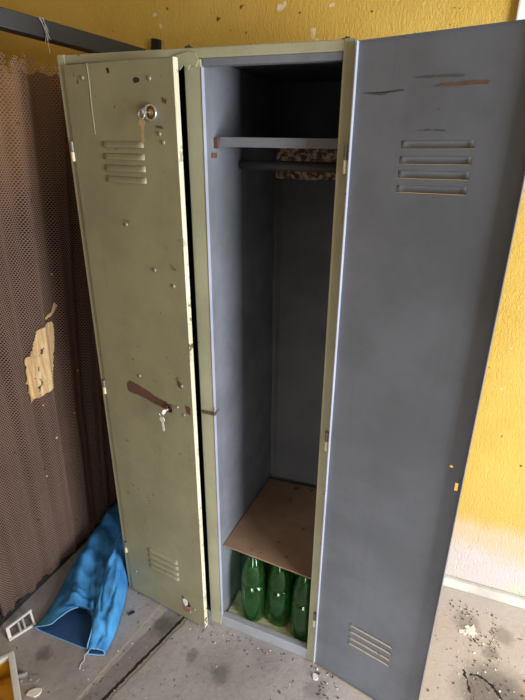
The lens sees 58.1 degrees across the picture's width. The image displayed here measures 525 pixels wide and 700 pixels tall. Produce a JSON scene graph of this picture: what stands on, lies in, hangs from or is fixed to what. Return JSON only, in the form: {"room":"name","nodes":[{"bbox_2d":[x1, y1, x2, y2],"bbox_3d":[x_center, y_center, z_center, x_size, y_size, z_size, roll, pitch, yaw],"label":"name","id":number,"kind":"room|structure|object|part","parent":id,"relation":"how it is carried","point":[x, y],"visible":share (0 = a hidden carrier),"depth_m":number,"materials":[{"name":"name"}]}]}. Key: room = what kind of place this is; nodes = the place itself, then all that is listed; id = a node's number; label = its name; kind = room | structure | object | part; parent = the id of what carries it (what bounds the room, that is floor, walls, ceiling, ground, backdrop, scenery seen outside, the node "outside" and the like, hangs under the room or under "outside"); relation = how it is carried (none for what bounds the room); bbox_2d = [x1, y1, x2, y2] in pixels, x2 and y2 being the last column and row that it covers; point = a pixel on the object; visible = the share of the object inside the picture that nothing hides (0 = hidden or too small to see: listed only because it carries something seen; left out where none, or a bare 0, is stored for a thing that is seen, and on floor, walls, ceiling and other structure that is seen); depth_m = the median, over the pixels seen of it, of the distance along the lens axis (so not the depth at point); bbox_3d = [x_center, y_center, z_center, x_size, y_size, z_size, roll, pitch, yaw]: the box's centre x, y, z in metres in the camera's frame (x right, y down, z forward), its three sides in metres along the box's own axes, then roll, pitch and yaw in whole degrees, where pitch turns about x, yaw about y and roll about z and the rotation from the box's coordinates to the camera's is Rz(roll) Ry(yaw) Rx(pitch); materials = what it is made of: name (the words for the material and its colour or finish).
{"room":"changing room","nodes":[
{"label":"changing room","id":0,"kind":"room"},
{"bbox_2d":[0,0,524,596],"bbox_3d":[0.764,-0.312,1.485,4.157,2.600,0.200,9,24,19],"label":"wall","id":1,"kind":"structure","parent":0,"point":[487,548],"depth_m":1.54,"materials":[{"name":"yellow paint"}]},
{"bbox_2d":[151,38,160,49],"bbox_3d":[-0.349,-0.994,1.550,0.037,0.049,0.015,9,24,21],"label":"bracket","id":2,"kind":"object","parent":1,"relation":"attached to","point":[155,43],"visible":0.56,"depth_m":1.54,"materials":[{"name":"black metal"}]},
{"bbox_2d":[443,574,524,608],"bbox_3d":[1.529,1.034,1.583,2.401,0.042,0.022,9,24,19],"label":"baseboard","id":3,"kind":"structure","parent":1,"relation":"attached to","point":[505,597],"depth_m":1.81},
{"bbox_2d":[516,0,524,19],"bbox_3d":[1.103,-0.789,1.058,0.967,0.790,0.078,9,24,19],"label":"window","id":4,"kind":"structure","parent":1,"relation":"in","point":[520,15],"depth_m":1.18,"materials":[{"name":"white paint"}]},
{"bbox_2d":[0,524,524,699],"bbox_3d":[0.188,1.454,0.750,4.150,0.120,3.500,9,24,21],"label":"floor","id":5,"kind":"structure","parent":0,"point":[156,664],"depth_m":1.59,"materials":[{"name":"grey concrete"}]},
{"bbox_2d":[0,651,21,699],"bbox_3d":[-0.823,1.084,1.360,0.244,0.091,0.310,-13,26,-30],"label":"picture frame","id":6,"kind":"object","parent":5,"relation":"on","point":[9,681],"visible":1,"depth_m":1.49,"materials":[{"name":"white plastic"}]},
{"bbox_2d":[5,609,35,640],"bbox_3d":[-0.861,0.977,1.681,0.095,0.043,0.043,-19,29,-40],"label":"frame","id":7,"kind":"object","parent":5,"relation":"on","point":[7,629],"visible":1,"depth_m":1.68,"materials":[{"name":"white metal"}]},
{"bbox_3d":[-0.868,0.960,1.684,0.008,0.014,0.094,17,28,35],"label":"rail","id":8,"kind":"part","parent":7,"relation":"part of","materials":[{"name":"white plastic"}]},
{"bbox_3d":[-0.850,0.998,1.675,0.092,0.010,0.009,-19,29,-40],"label":"rail","id":9,"kind":"part","parent":7,"relation":"part of","materials":[{"name":"white plastic"}]},
{"bbox_2d":[18,671,38,684],"bbox_3d":[-0.758,1.056,1.524,0.076,0.018,0.029,-2,22,-5],"label":"flake","id":10,"kind":"object","parent":5,"relation":"on","point":[24,678],"visible":0.9,"depth_m":1.52,"materials":[{"name":"grey paint"}]},
{"bbox_2d":[26,688,41,697],"bbox_3d":[-0.718,1.077,1.489,0.038,0.006,0.028,5,23,12],"label":"flake","id":11,"kind":"object","parent":5,"relation":"on","point":[35,692],"visible":1,"depth_m":1.49,"materials":[{"name":"white paint"}]},
{"bbox_2d":[0,6,145,625],"bbox_3d":[-0.682,-0.020,1.608,0.313,1.946,0.813,9,24,21],"label":"screen","id":12,"kind":"object","parent":5,"relation":"on","point":[57,481],"visible":0.7,"depth_m":1.62,"materials":[{"name":"brown plastic"}]},
{"bbox_2d":[38,16,50,51],"bbox_3d":[-0.594,-0.865,1.301,0.015,0.085,0.027,9,24,21],"label":"cobweb","id":13,"kind":"object","parent":12,"relation":"attached to","point":[38,16],"visible":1,"depth_m":1.29},
{"bbox_3d":[-0.802,0.846,2.026,0.022,0.026,0.785,9,24,21],"label":"rail","id":14,"kind":"part","parent":12,"relation":"part of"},
{"bbox_2d":[34,501,128,668],"bbox_3d":[-0.623,0.821,1.885,0.314,0.182,0.760,5,23,10],"label":"bag","id":15,"kind":"object","parent":5,"relation":"on","point":[87,609],"visible":0.61,"depth_m":1.75,"materials":[{"name":"blue fabric"}]},
{"bbox_3d":[-0.537,0.817,1.892,0.148,0.180,0.708,5,23,10],"label":"trouser leg","id":16,"kind":"part","parent":15,"relation":"part of","materials":[{"name":"blue fabric"}]},
{"bbox_2d":[48,600,524,699],"bbox_3d":[0.135,1.096,1.460,1.658,0.005,0.750,0,22,-2],"label":"crumbs","id":17,"kind":"object","parent":5,"relation":"on","point":[318,694],"visible":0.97,"depth_m":1.61,"materials":[{"name":"white paint"}]},
{"bbox_2d":[57,19,524,699],"bbox_3d":[0.057,0.116,1.485,1.088,1.799,0.550,9,24,21],"label":"locker","id":18,"kind":"object","parent":5,"relation":"on","point":[262,273],"visible":1,"depth_m":1.22,"materials":[{"name":"grey metal"}]},
{"bbox_3d":[-0.346,0.141,1.437,0.342,1.768,0.017,12,25,26],"label":"door","id":19,"kind":"part","parent":18,"relation":"part of","materials":[{"name":"green paint"}]},
{"bbox_2d":[138,108,149,143],"bbox_3d":[-0.271,-0.515,1.090,0.018,0.075,0.028,9,24,21],"label":"key","id":20,"kind":"object","parent":18,"relation":"attached to","point":[144,111],"visible":1,"depth_m":1.08,"materials":[{"name":"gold metal"}]},
{"bbox_2d":[159,409,167,430],"bbox_3d":[-0.290,0.204,1.393,0.018,0.071,0.028,9,24,21],"label":"key","id":21,"kind":"object","parent":18,"relation":"attached to","point":[162,419],"visible":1,"depth_m":1.38,"materials":[{"name":"metal"}]},
{"bbox_3d":[-0.158,-0.662,1.057,0.712,0.037,0.023,9,24,21],"label":"head rail","id":22,"kind":"part","parent":18,"relation":"part of","materials":[{"name":"metal"}]},
{"bbox_3d":[-0.081,0.891,1.920,0.738,0.008,0.438,9,24,21],"label":"floor panel","id":23,"kind":"part","parent":18,"relation":"part of","materials":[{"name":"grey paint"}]},
{"bbox_3d":[-0.172,0.964,1.724,0.706,0.044,0.023,9,24,21],"label":"sill","id":24,"kind":"part","parent":18,"relation":"part of","materials":[{"name":"grey paint"}]},
{"bbox_3d":[0.010,0.002,1.776,0.738,1.788,0.009,9,24,21],"label":"panel","id":25,"kind":"part","parent":18,"relation":"part of","materials":[{"name":"grey paint"}]},
{"bbox_2d":[228,561,306,642],"bbox_3d":[0.091,0.925,1.825,0.327,0.003,0.372,9,24,21],"label":"sheet","id":26,"kind":"object","parent":18,"relation":"on","point":[236,608],"visible":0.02,"depth_m":1.72,"materials":[{"name":"cardboard"}]},
{"bbox_2d":[240,552,247,590],"bbox_3d":[-0.041,0.786,1.760,0.089,0.302,0.089,-16,27,-35],"label":"bottle","id":27,"kind":"object","parent":26,"relation":"on","point":[243,557],"visible":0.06,"depth_m":1.73,"materials":[{"name":"green glass"}]},
{"bbox_2d":[241,555,265,621],"bbox_3d":[-0.031,0.821,1.674,0.089,0.302,0.089,21,30,40],"label":"bottle","id":28,"kind":"object","parent":26,"relation":"on","point":[253,582],"visible":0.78,"depth_m":1.64,"materials":[{"name":"green glass"}]},
{"bbox_2d":[267,565,292,626],"bbox_3d":[0.061,0.829,1.656,0.089,0.302,0.089,-3,23,-9],"label":"bottle","id":29,"kind":"object","parent":26,"relation":"on","point":[279,587],"visible":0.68,"depth_m":1.63,"materials":[{"name":"green glass"}]},
{"bbox_2d":[291,575,310,640],"bbox_3d":[0.143,0.850,1.606,0.089,0.302,0.089,11,25,24],"label":"bottle","id":30,"kind":"object","parent":26,"relation":"on","point":[300,604],"visible":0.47,"depth_m":1.57,"materials":[{"name":"green glass"}]},
{"bbox_2d":[224,479,316,578],"bbox_3d":[0.100,0.622,1.722,0.330,0.030,0.410,9,24,21],"label":"sheet","id":31,"kind":"object","parent":30,"relation":"on","point":[277,529],"visible":0.78,"depth_m":1.68,"materials":[{"name":"brown cardboard"}]},
{"bbox_2d":[216,137,337,148],"bbox_3d":[0.116,-0.548,1.263,0.334,0.028,0.401,9,24,21],"label":"shelf","id":32,"kind":"object","parent":18,"relation":"attached to","point":[221,142],"depth_m":1.10,"materials":[{"name":"grey metal"}]},
{"bbox_3d":[0.094,-0.480,1.236,0.336,0.031,0.025,9,24,21],"label":"hanging rail","id":33,"kind":"part","parent":18,"relation":"part of","materials":[{"name":"grey metal"}]},
{"bbox_3d":[0.318,0.259,1.156,0.334,1.766,0.005,14,26,31],"label":"door","id":34,"kind":"part","parent":18,"relation":"part of","materials":[{"name":"grey paint"}]},
{"bbox_2d":[313,673,317,679],"bbox_3d":[0.172,1.064,1.538,0.017,0.005,0.020,0,22,0],"label":"flake","id":35,"kind":"object","parent":5,"relation":"on","point":[315,676],"visible":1,"depth_m":1.54,"materials":[{"name":"white paint"}]},
{"bbox_2d":[462,625,476,636],"bbox_3d":[0.740,1.005,1.694,0.052,0.003,0.052,2,22,4],"label":"flake","id":36,"kind":"object","parent":5,"relation":"on","point":[469,630],"visible":1,"depth_m":1.69,"materials":[{"name":"white paint"}]}
]}

